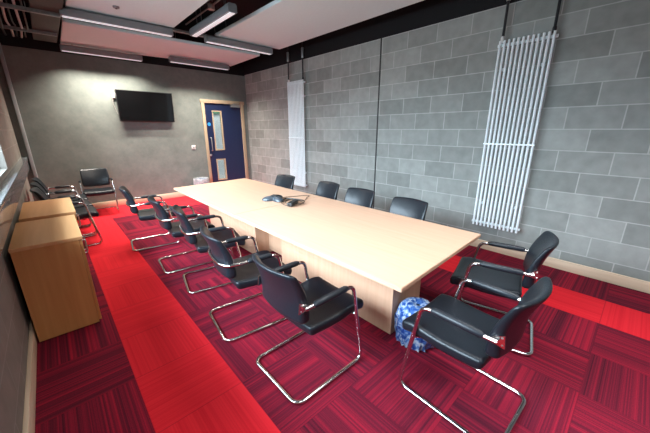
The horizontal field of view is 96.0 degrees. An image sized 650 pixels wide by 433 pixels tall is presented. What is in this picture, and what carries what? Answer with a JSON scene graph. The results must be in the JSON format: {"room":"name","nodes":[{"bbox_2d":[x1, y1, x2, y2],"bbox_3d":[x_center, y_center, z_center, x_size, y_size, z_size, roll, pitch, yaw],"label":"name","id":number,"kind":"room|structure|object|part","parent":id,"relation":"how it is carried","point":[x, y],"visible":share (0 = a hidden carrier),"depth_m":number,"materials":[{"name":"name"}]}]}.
{"room":"meeting room","nodes":[
{"label":"meeting room","id":0,"kind":"room"},
{"bbox_2d":[0,85,33,432],"bbox_3d":[-2.249,-0.655,1.581,0.250,3.700,9.553,-15,22,-41],"label":"wall","id":1,"kind":"structure","parent":0,"point":[14,311],"depth_m":1.87,"materials":[{"name":"grey paint"}]},
{"bbox_2d":[0,157,29,255],"bbox_3d":[-2.173,0.042,1.861,0.195,0.205,9.553,-15,22,-41],"label":"trim","id":2,"kind":"structure","parent":1,"relation":"attached to","point":[11,188],"depth_m":2.51,"materials":[{"name":"grey metal"}]},
{"bbox_2d":[22,315,36,432],"bbox_3d":[-2.140,0.942,2.144,0.022,0.118,9.533,-15,22,-41],"label":"baseboard","id":3,"kind":"structure","parent":1,"relation":"attached to","point":[30,386],"depth_m":1.78,"materials":[{"name":"beige wood"}]},
{"bbox_2d":[0,0,251,203],"bbox_3d":[-3.923,-2.113,6.497,4.754,3.700,0.250,-15,22,-41],"label":"wall","id":4,"kind":"structure","parent":0,"point":[70,119],"depth_m":5.87,"materials":[{"name":"grey paint"}]},
{"bbox_2d":[0,43,37,177],"bbox_3d":[-5.298,-1.475,5.147,0.050,2.810,0.050,-15,22,-41],"label":"trim","id":5,"kind":"structure","parent":4,"relation":"attached to","point":[2,57],"depth_m":5.03,"materials":[{"name":"grey metal"}]},
{"bbox_2d":[92,192,185,207],"bbox_3d":[-4.209,-0.363,6.547,3.220,0.118,0.020,-15,22,-41],"label":"baseboard","id":6,"kind":"structure","parent":4,"relation":"attached to","point":[176,194],"depth_m":6.41,"materials":[{"name":"beige wood"}]},
{"bbox_2d":[111,89,174,121],"bbox_3d":[-3.835,-2.338,6.237,1.107,0.611,0.143,-15,22,-41],"label":"television","id":7,"kind":"object","parent":4,"relation":"attached to","point":[132,105],"visible":1,"depth_m":6.19,"materials":[{"name":"black plastic"}]},
{"bbox_2d":[200,99,248,182],"bbox_3d":[-2.596,-1.838,7.718,1.145,2.275,0.188,-15,22,-41],"label":"door","id":8,"kind":"structure","parent":4,"relation":"in","point":[233,153],"depth_m":7.66,"materials":[{"name":"blue paint"}]},
{"bbox_3d":[-2.736,-2.195,7.489,0.250,0.970,0.064,-15,22,-41],"label":"vision panel frame","id":9,"kind":"part","parent":8,"relation":"part of","materials":[{"name":"beige wood"}]},
{"bbox_3d":[-2.742,-1.253,7.762,0.250,0.550,0.064,-15,22,-41],"label":"vision panel frame","id":10,"kind":"part","parent":8,"relation":"part of","materials":[{"name":"beige wood"}]},
{"bbox_2d":[15,0,273,37],"bbox_3d":[-0.608,-2.978,2.690,5.104,0.120,9.853,-15,22,-41],"label":"ceiling","id":11,"kind":"structure","parent":0,"point":[244,7],"depth_m":5.29,"materials":[{"name":"black paint"}]},
{"bbox_2d":[0,0,59,17],"bbox_3d":[-3.561,-2.717,3.262,0.790,0.700,0.040,-15,22,-41],"label":"channel","id":12,"kind":"object","parent":11,"relation":"hanging from","point":[5,5],"visible":0.91,"depth_m":3.42,"materials":[{"name":"metal"}]},
{"bbox_2d":[0,17,6,35],"bbox_3d":[-3.492,-2.272,3.063,0.050,0.176,4.001,-15,22,-41],"label":"cable","id":13,"kind":"object","parent":12,"relation":"hanging from","point":[1,23],"visible":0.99,"depth_m":3.65,"materials":[{"name":"black plastic"}]},
{"bbox_2d":[0,0,13,36],"bbox_3d":[-3.440,-2.333,3.094,0.050,0.076,4.001,-15,22,-41],"label":"cable","id":14,"kind":"object","parent":12,"relation":"hanging from","point":[2,8],"visible":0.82,"depth_m":3.60,"materials":[{"name":"grey plastic"}]},
{"bbox_2d":[5,0,17,35],"bbox_3d":[-3.404,-2.341,3.127,0.042,0.093,4.001,-15,22,-41],"label":"cable","id":15,"kind":"object","parent":12,"relation":"hanging from","point":[5,0],"visible":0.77,"depth_m":3.59,"materials":[{"name":"black plastic"}]},
{"bbox_2d":[12,0,22,37],"bbox_3d":[-3.360,-2.331,3.173,0.050,0.126,4.000,-15,22,-41],"label":"cable","id":16,"kind":"object","parent":12,"relation":"hanging from","point":[13,1],"visible":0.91,"depth_m":3.60,"materials":[{"name":"grey plastic"}]},
{"bbox_2d":[19,0,27,36],"bbox_3d":[-3.323,-2.340,3.205,0.042,0.143,4.000,-15,22,-41],"label":"cable","id":17,"kind":"object","parent":12,"relation":"hanging from","point":[26,26],"visible":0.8,"depth_m":3.62,"materials":[{"name":"brown plastic"}]},
{"bbox_2d":[28,0,63,42],"bbox_3d":[-2.660,-2.294,2.793,0.280,0.065,5.500,-15,22,-41],"label":"cable tray","id":18,"kind":"object","parent":12,"relation":"on","point":[40,22],"visible":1,"depth_m":3.81,"materials":[{"name":"metal"}]},
{"bbox_2d":[3,0,56,36],"bbox_3d":[-4.267,-2.933,3.994,0.790,0.700,0.040,-15,22,-41],"label":"channel","id":19,"kind":"object","parent":11,"relation":"hanging from","point":[4,26],"visible":0.9,"depth_m":4.14,"materials":[{"name":"metal"}]},
{"bbox_3d":[-4.267,-2.617,4.088,0.790,0.040,0.040,-15,22,-41],"label":"rail","id":20,"kind":"part","parent":19,"relation":"part of","materials":[{"name":"metal"}]},
{"bbox_2d":[59,5,142,61],"bbox_3d":[-4.062,-3.300,5.290,1.220,0.736,0.110,-15,22,-41],"label":"ceiling light","id":21,"kind":"object","parent":11,"relation":"hanging from","point":[66,48],"visible":0.87,"depth_m":5.30,"materials":[{"name":"grey paint"}]},
{"bbox_2d":[62,50,140,61],"bbox_3d":[-4.062,-2.952,5.394,1.190,0.010,0.066,-15,22,-41],"label":"diffuser","id":22,"kind":"object","parent":21,"relation":"attached to","point":[72,51],"depth_m":5.35,"materials":[{"name":"white plastic"}]},
{"bbox_2d":[59,7,172,36],"bbox_3d":[-2.721,-2.877,3.826,1.250,0.716,0.110,-14,21,-39],"label":"ceiling light","id":23,"kind":"object","parent":11,"relation":"hanging from","point":[66,12],"visible":0.94,"depth_m":3.83,"materials":[{"name":"grey paint"}]},
{"bbox_2d":[64,0,207,27],"bbox_3d":[-1.371,-2.537,2.473,1.210,0.600,4.000,-15,22,-41],"label":"raft","id":24,"kind":"object","parent":11,"relation":"hanging from","point":[169,13],"visible":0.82,"depth_m":3.60,"materials":[{"name":"metal"}]},
{"bbox_2d":[60,18,259,65],"bbox_3d":[-2.988,-3.420,5.452,3.055,0.600,1.679,-15,22,-41],"label":"raft","id":25,"kind":"object","parent":11,"relation":"hanging from","point":[73,32],"visible":0.82,"depth_m":5.12,"materials":[{"name":"metal"}]},
{"bbox_2d":[148,8,203,37],"bbox_3d":[-2.229,-3.219,4.667,1.150,0.540,0.060,-15,22,-41],"label":"rail","id":26,"kind":"object","parent":11,"relation":"hanging from","point":[174,29],"visible":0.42,"depth_m":4.68,"materials":[{"name":"metal"}]},
{"bbox_2d":[185,0,219,24],"bbox_3d":[-1.125,-2.749,3.570,0.090,0.080,3.300,-15,22,-41],"label":"conduit","id":27,"kind":"object","parent":26,"relation":"attached to","point":[210,7],"visible":1,"depth_m":4.03,"materials":[{"name":"metal"}]},
{"bbox_2d":[168,27,228,69],"bbox_3d":[-2.660,-3.571,6.179,1.240,0.726,0.110,-15,22,-41],"label":"ceiling light","id":28,"kind":"object","parent":11,"relation":"hanging from","point":[172,59],"visible":0.84,"depth_m":6.19,"materials":[{"name":"grey paint"}]},
{"bbox_2d":[171,62,227,69],"bbox_3d":[-2.660,-3.228,6.281,1.210,0.010,0.066,-15,22,-41],"label":"diffuser","id":29,"kind":"object","parent":28,"relation":"attached to","point":[187,63],"depth_m":6.29,"materials":[{"name":"white plastic"}]},
{"bbox_2d":[189,2,236,36],"bbox_3d":[-1.516,-2.872,3.796,0.110,0.711,1.270,-15,22,-41],"label":"ceiling light","id":30,"kind":"object","parent":11,"relation":"hanging from","point":[228,10],"visible":0.95,"depth_m":3.73,"materials":[{"name":"grey paint"}]},
{"bbox_2d":[192,12,234,36],"bbox_3d":[-1.515,-2.536,3.896,0.066,0.010,1.240,-15,22,-41],"label":"diffuser","id":31,"kind":"object","parent":30,"relation":"attached to","point":[223,16],"depth_m":3.81,"materials":[{"name":"white"}]},
{"bbox_2d":[204,27,272,54],"bbox_3d":[-1.426,-3.188,4.869,1.200,0.716,0.110,-15,22,-41],"label":"ceiling light","id":32,"kind":"object","parent":11,"relation":"hanging from","point":[210,39],"visible":0.91,"depth_m":4.87,"materials":[{"name":"grey paint"}]},
{"bbox_2d":[206,41,270,54],"bbox_3d":[-1.425,-2.850,4.970,1.170,0.010,0.066,-15,22,-41],"label":"diffuser","id":33,"kind":"object","parent":32,"relation":"attached to","point":[222,43],"depth_m":4.92,"materials":[{"name":"white plastic"}]},
{"bbox_2d":[215,0,423,48],"bbox_3d":[0.003,-2.883,3.632,1.210,0.600,3.910,-15,22,-41],"label":"ceiling panel","id":34,"kind":"object","parent":11,"relation":"hanging from","point":[279,24],"visible":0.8,"depth_m":3.93,"materials":[{"name":"metal"}]},
{"bbox_2d":[213,114,224,178],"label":"window","id":35,"kind":"structure","parent":0,"point":[217,125],"depth_m":9.41,"materials":[{"name":"glass"}]},
{"bbox_2d":[35,196,649,432],"bbox_3d":[-0.542,0.607,3.686,5.104,0.120,9.673,-15,22,-41],"label":"floor","id":36,"kind":"structure","parent":0,"point":[155,360],"depth_m":2.03,"materials":[{"name":"carpet"}]},
{"bbox_2d":[18,197,80,225],"bbox_3d":[-2.978,0.264,3.275,0.439,0.776,0.893,-15,22,-41],"label":"base cabinet","id":37,"kind":"object","parent":36,"relation":"on","point":[43,209],"visible":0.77,"depth_m":3.05,"materials":[{"name":"brown wood"}]},
{"bbox_2d":[8,215,101,341],"bbox_3d":[-2.312,0.475,2.564,0.430,0.776,0.836,-15,22,-41],"label":"base cabinet","id":38,"kind":"object","parent":36,"relation":"on","point":[48,255],"visible":1,"depth_m":2.26,"materials":[{"name":"brown wood"}]},
{"bbox_3d":[-2.323,0.118,2.448,0.403,0.026,0.836,-15,22,-41],"label":"panel","id":39,"kind":"part","parent":38,"relation":"part of","materials":[{"name":"brown wood"}]},
{"bbox_3d":[-2.046,0.484,2.530,0.019,0.716,0.409,-15,22,-41],"label":"cabinet door","id":40,"kind":"part","parent":38,"relation":"part of","materials":[{"name":"brown wood"}]},
{"bbox_2d":[31,177,89,226],"bbox_3d":[-4.369,-0.249,4.903,0.630,0.835,0.532,-15,22,-41],"label":"chair","id":41,"kind":"object","parent":36,"relation":"on","point":[84,197],"visible":0.38,"depth_m":4.84,"materials":[{"name":"black leather"}]},
{"bbox_3d":[-4.539,-0.440,4.682,0.167,0.344,0.441,-15,22,-41],"label":"backrest","id":42,"kind":"part","parent":41,"relation":"part of","materials":[{"name":"black leather"}]},
{"bbox_3d":[-4.374,-0.153,4.927,0.593,0.636,0.515,-15,22,-41],"label":"cantilever frame","id":43,"kind":"part","parent":41,"relation":"part of","materials":[{"name":"silver metal"}]},
{"bbox_3d":[-4.313,-0.275,4.949,0.476,0.094,0.478,-15,22,-41],"label":"seat","id":44,"kind":"part","parent":41,"relation":"part of","materials":[{"name":"black leather"}]},
{"bbox_2d":[30,182,95,235],"bbox_3d":[-3.975,-0.129,4.494,0.630,0.835,0.532,-16,23,-42],"label":"chair","id":45,"kind":"object","parent":36,"relation":"on","point":[33,184],"visible":0.43,"depth_m":4.51,"materials":[{"name":"black leather"}]},
{"bbox_3d":[-4.140,-0.317,4.268,0.167,0.344,0.441,-16,23,-42],"label":"backrest","id":46,"kind":"part","parent":45,"relation":"part of","materials":[{"name":"black leather"}]},
{"bbox_3d":[-3.980,-0.032,4.518,0.593,0.636,0.515,-16,23,-42],"label":"cantilever frame","id":47,"kind":"part","parent":45,"relation":"part of","materials":[{"name":"silver metal"}]},
{"bbox_3d":[-3.921,-0.155,4.543,0.476,0.094,0.478,-16,23,-42],"label":"seat","id":48,"kind":"part","parent":45,"relation":"part of","materials":[{"name":"black leather"}]},
{"bbox_2d":[30,187,102,246],"bbox_3d":[-3.567,-0.008,4.085,0.630,0.835,0.532,-15,22,-41],"label":"chair","id":49,"kind":"object","parent":36,"relation":"on","point":[85,212],"visible":0.49,"depth_m":4.07,"materials":[{"name":"black leather"}]},
{"bbox_3d":[-3.737,-0.198,3.865,0.167,0.344,0.441,-15,22,-41],"label":"backrest","id":50,"kind":"part","parent":49,"relation":"part of","materials":[{"name":"black leather"}]},
{"bbox_3d":[-3.511,-0.033,4.132,0.476,0.094,0.478,-15,22,-41],"label":"seat","id":51,"kind":"part","parent":49,"relation":"part of","materials":[{"name":"black leather"}]},
{"bbox_3d":[-3.572,0.089,4.110,0.593,0.636,0.515,-15,22,-41],"label":"cantilever frame","id":52,"kind":"part","parent":49,"relation":"part of","materials":[{"name":"silver metal"}]},
{"bbox_2d":[78,168,119,211],"bbox_3d":[-4.424,-0.493,5.722,0.532,0.835,0.630,-13,21,-37],"label":"chair","id":53,"kind":"object","parent":36,"relation":"on","point":[91,177],"visible":0.93,"depth_m":5.75,"materials":[{"name":"black leather"}]},
{"bbox_3d":[-4.569,-0.779,5.825,0.441,0.344,0.167,-13,21,-37],"label":"backrest","id":54,"kind":"part","parent":53,"relation":"part of","materials":[{"name":"black leather"}]},
{"bbox_3d":[-4.376,-0.486,5.661,0.478,0.094,0.476,-13,21,-37],"label":"seat","id":55,"kind":"part","parent":53,"relation":"part of","materials":[{"name":"black leather"}]},
{"bbox_2d":[118,186,179,251],"bbox_3d":[-2.465,-0.028,4.149,0.630,0.835,0.532,-12,20,-34],"label":"chair","id":56,"kind":"object","parent":36,"relation":"on","point":[143,214],"visible":0.81,"depth_m":4.01,"materials":[{"name":"black leather"}]},
{"bbox_3d":[-2.653,-0.225,3.950,0.167,0.344,0.441,-12,20,-34],"label":"backrest","id":57,"kind":"part","parent":56,"relation":"part of","materials":[{"name":"black leather"}]},
{"bbox_3d":[-2.403,-0.052,4.189,0.476,0.094,0.478,-12,20,-34],"label":"seat","id":58,"kind":"part","parent":56,"relation":"part of","materials":[{"name":"black leather"}]},
{"bbox_2d":[147,196,214,273],"bbox_3d":[-1.711,0.153,3.537,0.630,0.835,0.532,-12,21,-36],"label":"chair","id":59,"kind":"object","parent":36,"relation":"on","point":[173,228],"visible":0.77,"depth_m":3.37,"materials":[{"name":"black leather"}]},
{"bbox_3d":[-1.894,-0.042,3.332,0.167,0.344,0.441,-12,21,-36],"label":"backrest","id":60,"kind":"part","parent":59,"relation":"part of","materials":[{"name":"black leather"}]},
{"bbox_3d":[-1.651,0.129,3.579,0.476,0.094,0.478,-12,21,-36],"label":"seat","id":61,"kind":"part","parent":59,"relation":"part of","materials":[{"name":"black leather"}]},
{"bbox_2d":[193,177,209,184],"bbox_3d":[-3.025,-0.735,7.206,0.394,0.446,0.402,-15,22,-41],"label":"waste bin","id":62,"kind":"object","parent":36,"relation":"on","point":[199,180],"visible":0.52,"depth_m":7.04,"materials":[{"name":"white plastic"}]},
{"bbox_2d":[172,204,245,293],"bbox_3d":[-1.222,0.276,3.122,0.630,0.835,0.532,-10,19,-30],"label":"chair","id":63,"kind":"object","parent":36,"relation":"on","point":[222,233],"visible":0.87,"depth_m":3.00,"materials":[{"name":"black leather"}]},
{"bbox_3d":[-1.419,0.075,2.936,0.167,0.344,0.441,-10,19,-30],"label":"backrest","id":64,"kind":"part","parent":63,"relation":"part of","materials":[{"name":"black leather"}]},
{"bbox_3d":[-1.157,0.253,3.158,0.476,0.094,0.478,-10,19,-30],"label":"seat","id":65,"kind":"part","parent":63,"relation":"part of","materials":[{"name":"black leather"}]},
{"bbox_2d":[200,225,291,341],"bbox_3d":[-0.662,0.469,2.470,0.630,0.835,0.532,-12,20,-34],"label":"chair","id":66,"kind":"object","parent":36,"relation":"on","point":[243,272],"visible":0.84,"depth_m":2.30,"materials":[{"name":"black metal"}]},
{"bbox_3d":[-0.849,0.272,2.271,0.167,0.344,0.441,-12,20,-34],"label":"backrest","id":67,"kind":"part","parent":66,"relation":"part of","materials":[{"name":"black leather"}]},
{"bbox_3d":[-0.599,0.445,2.510,0.476,0.094,0.478,-12,20,-34],"label":"seat","id":68,"kind":"part","parent":66,"relation":"part of","materials":[{"name":"black leather"}]},
{"bbox_2d":[174,178,318,254],"bbox_3d":[-1.135,0.015,4.162,1.231,0.736,2.195,-15,22,-41],"label":"conference table","id":69,"kind":"object","parent":36,"relation":"on","point":[225,199],"visible":0.6,"depth_m":3.90,"materials":[{"name":"brown wood"}]},
{"bbox_3d":[-1.361,0.020,4.198,0.025,0.707,1.450,-15,22,-41],"label":"panel","id":70,"kind":"part","parent":69,"relation":"part of","materials":[{"name":"brown wood"}]},
{"bbox_3d":[-0.734,0.131,3.823,0.364,0.707,0.025,-15,22,-41],"label":"panel","id":71,"kind":"part","parent":69,"relation":"part of","materials":[{"name":"brown wood"}]},
{"bbox_2d":[262,194,282,202],"bbox_3d":[-0.604,-0.238,3.607,0.282,0.065,0.258,5,17,18],"label":"phone","id":72,"kind":"object","parent":69,"relation":"on","point":[275,197],"visible":1,"depth_m":3.53,"materials":[{"name":"grey plastic"}]},
{"bbox_3d":[-0.542,0.170,3.611,0.025,0.660,0.550,-15,22,-41],"label":"modesty panel","id":73,"kind":"part","parent":69,"relation":"part of","materials":[{"name":"brown wood"}]},
{"bbox_2d":[274,174,294,189],"bbox_3d":[-0.816,-0.239,4.853,0.532,0.835,0.630,13,21,38],"label":"chair","id":74,"kind":"object","parent":36,"relation":"on","point":[282,180],"visible":0.23,"depth_m":4.93,"materials":[{"name":"black leather"}]},
{"bbox_2d":[252,254,363,404],"bbox_3d":[-0.119,0.618,1.964,0.630,0.835,0.532,-15,22,-41],"label":"chair","id":75,"kind":"object","parent":36,"relation":"on","point":[314,305],"visible":1,"depth_m":1.80,"materials":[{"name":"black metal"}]},
{"bbox_3d":[-0.289,0.428,1.744,0.167,0.344,0.441,-15,22,-41],"label":"backrest","id":76,"kind":"part","parent":75,"relation":"part of","materials":[{"name":"black leather"}]},
{"bbox_3d":[-0.063,0.593,2.011,0.476,0.094,0.478,-15,22,-41],"label":"seat","id":77,"kind":"part","parent":75,"relation":"part of","materials":[{"name":"black leather"}]},
{"bbox_2d":[313,181,339,199],"bbox_3d":[-0.127,-0.049,4.209,0.630,0.835,0.532,-14,21,-39],"label":"chair","id":78,"kind":"object","parent":36,"relation":"on","point":[327,189],"visible":0.26,"depth_m":4.27,"materials":[{"name":"black leather"}]},
{"bbox_2d":[233,196,480,333],"bbox_3d":[0.179,0.417,2.804,1.238,0.736,2.018,-15,22,-41],"label":"conference table","id":79,"kind":"object","parent":36,"relation":"on","point":[384,256],"visible":0.83,"depth_m":2.42,"materials":[{"name":"brown wood"}]},
{"bbox_2d":[287,199,297,206],"bbox_3d":[-0.369,-0.166,3.374,0.090,0.042,0.267,5,17,15],"label":"power adapter","id":80,"kind":"object","parent":79,"relation":"on","point":[293,202],"visible":1,"depth_m":3.27,"materials":[{"name":"black plastic"}]},
{"bbox_2d":[280,199,304,205],"bbox_3d":[-0.366,-0.169,3.427,0.304,0.030,0.301,-15,22,-41],"label":"coiled cable","id":81,"kind":"object","parent":79,"relation":"on","point":[286,200],"visible":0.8,"depth_m":3.42,"materials":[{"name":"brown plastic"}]},
{"bbox_3d":[0.023,0.444,2.763,0.025,0.707,1.486,-15,22,-41],"label":"panel","id":82,"kind":"part","parent":79,"relation":"part of","materials":[{"name":"brown wood"}]},
{"bbox_3d":[0.662,0.559,2.375,0.364,0.707,0.025,-15,22,-41],"label":"panel","id":83,"kind":"part","parent":79,"relation":"part of","materials":[{"name":"brown wood"}]},
{"bbox_2d":[344,187,374,208],"bbox_3d":[0.294,0.102,3.702,0.532,0.835,0.630,15,22,41],"label":"chair","id":84,"kind":"object","parent":36,"relation":"on","point":[357,196],"visible":0.2,"depth_m":3.77,"materials":[{"name":"black leather"}]},
{"bbox_2d":[389,197,427,220],"bbox_3d":[0.754,0.259,3.169,0.630,0.835,0.532,-15,22,-41],"label":"chair","id":85,"kind":"object","parent":36,"relation":"on","point":[404,206],"visible":0.23,"depth_m":3.23,"materials":[{"name":"black leather"}]},
{"bbox_2d":[394,297,433,351],"bbox_3d":[0.694,0.798,2.225,0.342,0.333,0.332,-15,22,-41],"label":"bag","id":86,"kind":"object","parent":36,"relation":"on","point":[408,306],"visible":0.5,"depth_m":2.15,"materials":[{"name":"blue fabric"}]},
{"bbox_2d":[398,277,552,432],"bbox_3d":[0.845,0.692,1.712,0.532,0.835,0.630,-14,21,-39],"label":"chair","id":87,"kind":"object","parent":36,"relation":"on","point":[467,334],"visible":1,"depth_m":1.61,"materials":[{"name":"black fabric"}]},
{"bbox_3d":[0.795,0.665,1.764,0.478,0.094,0.476,-14,21,-39],"label":"seat","id":88,"kind":"part","parent":87,"relation":"part of","materials":[{"name":"black leather"}]},
{"bbox_3d":[0.996,0.506,1.474,0.441,0.344,0.167,-14,21,-39],"label":"backrest","id":89,"kind":"part","parent":87,"relation":"part of","materials":[{"name":"black leather"}]},
{"bbox_2d":[450,231,558,355],"bbox_3d":[1.371,0.509,2.326,0.630,0.835,0.532,11,20,33],"label":"chair","id":90,"kind":"object","parent":36,"relation":"on","point":[511,279],"visible":0.88,"depth_m":2.22,"materials":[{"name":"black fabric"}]},
{"bbox_3d":[1.308,0.486,2.364,0.476,0.094,0.478,11,20,33],"label":"seat","id":91,"kind":"part","parent":90,"relation":"part of","materials":[{"name":"black leather"}]},
{"bbox_3d":[1.376,0.605,2.351,0.593,0.636,0.515,11,20,33],"label":"cantilever frame","id":92,"kind":"part","parent":90,"relation":"part of","materials":[{"name":"silver metal"}]},
{"bbox_3d":[1.562,0.310,2.131,0.167,0.344,0.441,11,20,33],"label":"backrest","id":93,"kind":"part","parent":90,"relation":"part of","materials":[{"name":"black leather"}]},
{"bbox_2d":[243,0,649,281],"bbox_3d":[1.140,-1.609,4.780,0.250,3.700,9.853,-15,22,-41],"label":"wall","id":94,"kind":"structure","parent":0,"point":[588,185],"depth_m":3.72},
{"bbox_2d":[287,42,306,186],"bbox_3d":[-0.588,-2.131,6.291,0.118,2.955,0.569,-15,22,-41],"label":"radiator","id":95,"kind":"object","parent":94,"relation":"attached to","point":[293,101],"visible":0.93,"depth_m":6.31,"materials":[{"name":"white metal"}]},
{"bbox_2d":[373,38,381,207],"bbox_3d":[0.880,-1.418,4.941,0.016,2.807,0.022,-15,22,-41],"label":"trim","id":96,"kind":"structure","parent":94,"relation":"attached to","point":[381,38],"depth_m":4.85,"materials":[{"name":"black metal"}]},
{"bbox_2d":[472,0,561,232],"bbox_3d":[2.207,-1.273,3.393,0.118,2.955,0.564,-15,22,-41],"label":"radiator","id":97,"kind":"object","parent":94,"relation":"attached to","point":[543,38],"visible":1,"depth_m":3.41,"materials":[{"name":"white metal"}]},
{"bbox_2d":[470,239,649,293],"bbox_3d":[1.144,0.070,5.068,0.020,0.118,9.553,-15,22,-41],"label":"baseboard","id":98,"kind":"structure","parent":94,"relation":"attached to","point":[617,279],"depth_m":3.25,"materials":[{"name":"beige wood"}]}
]}

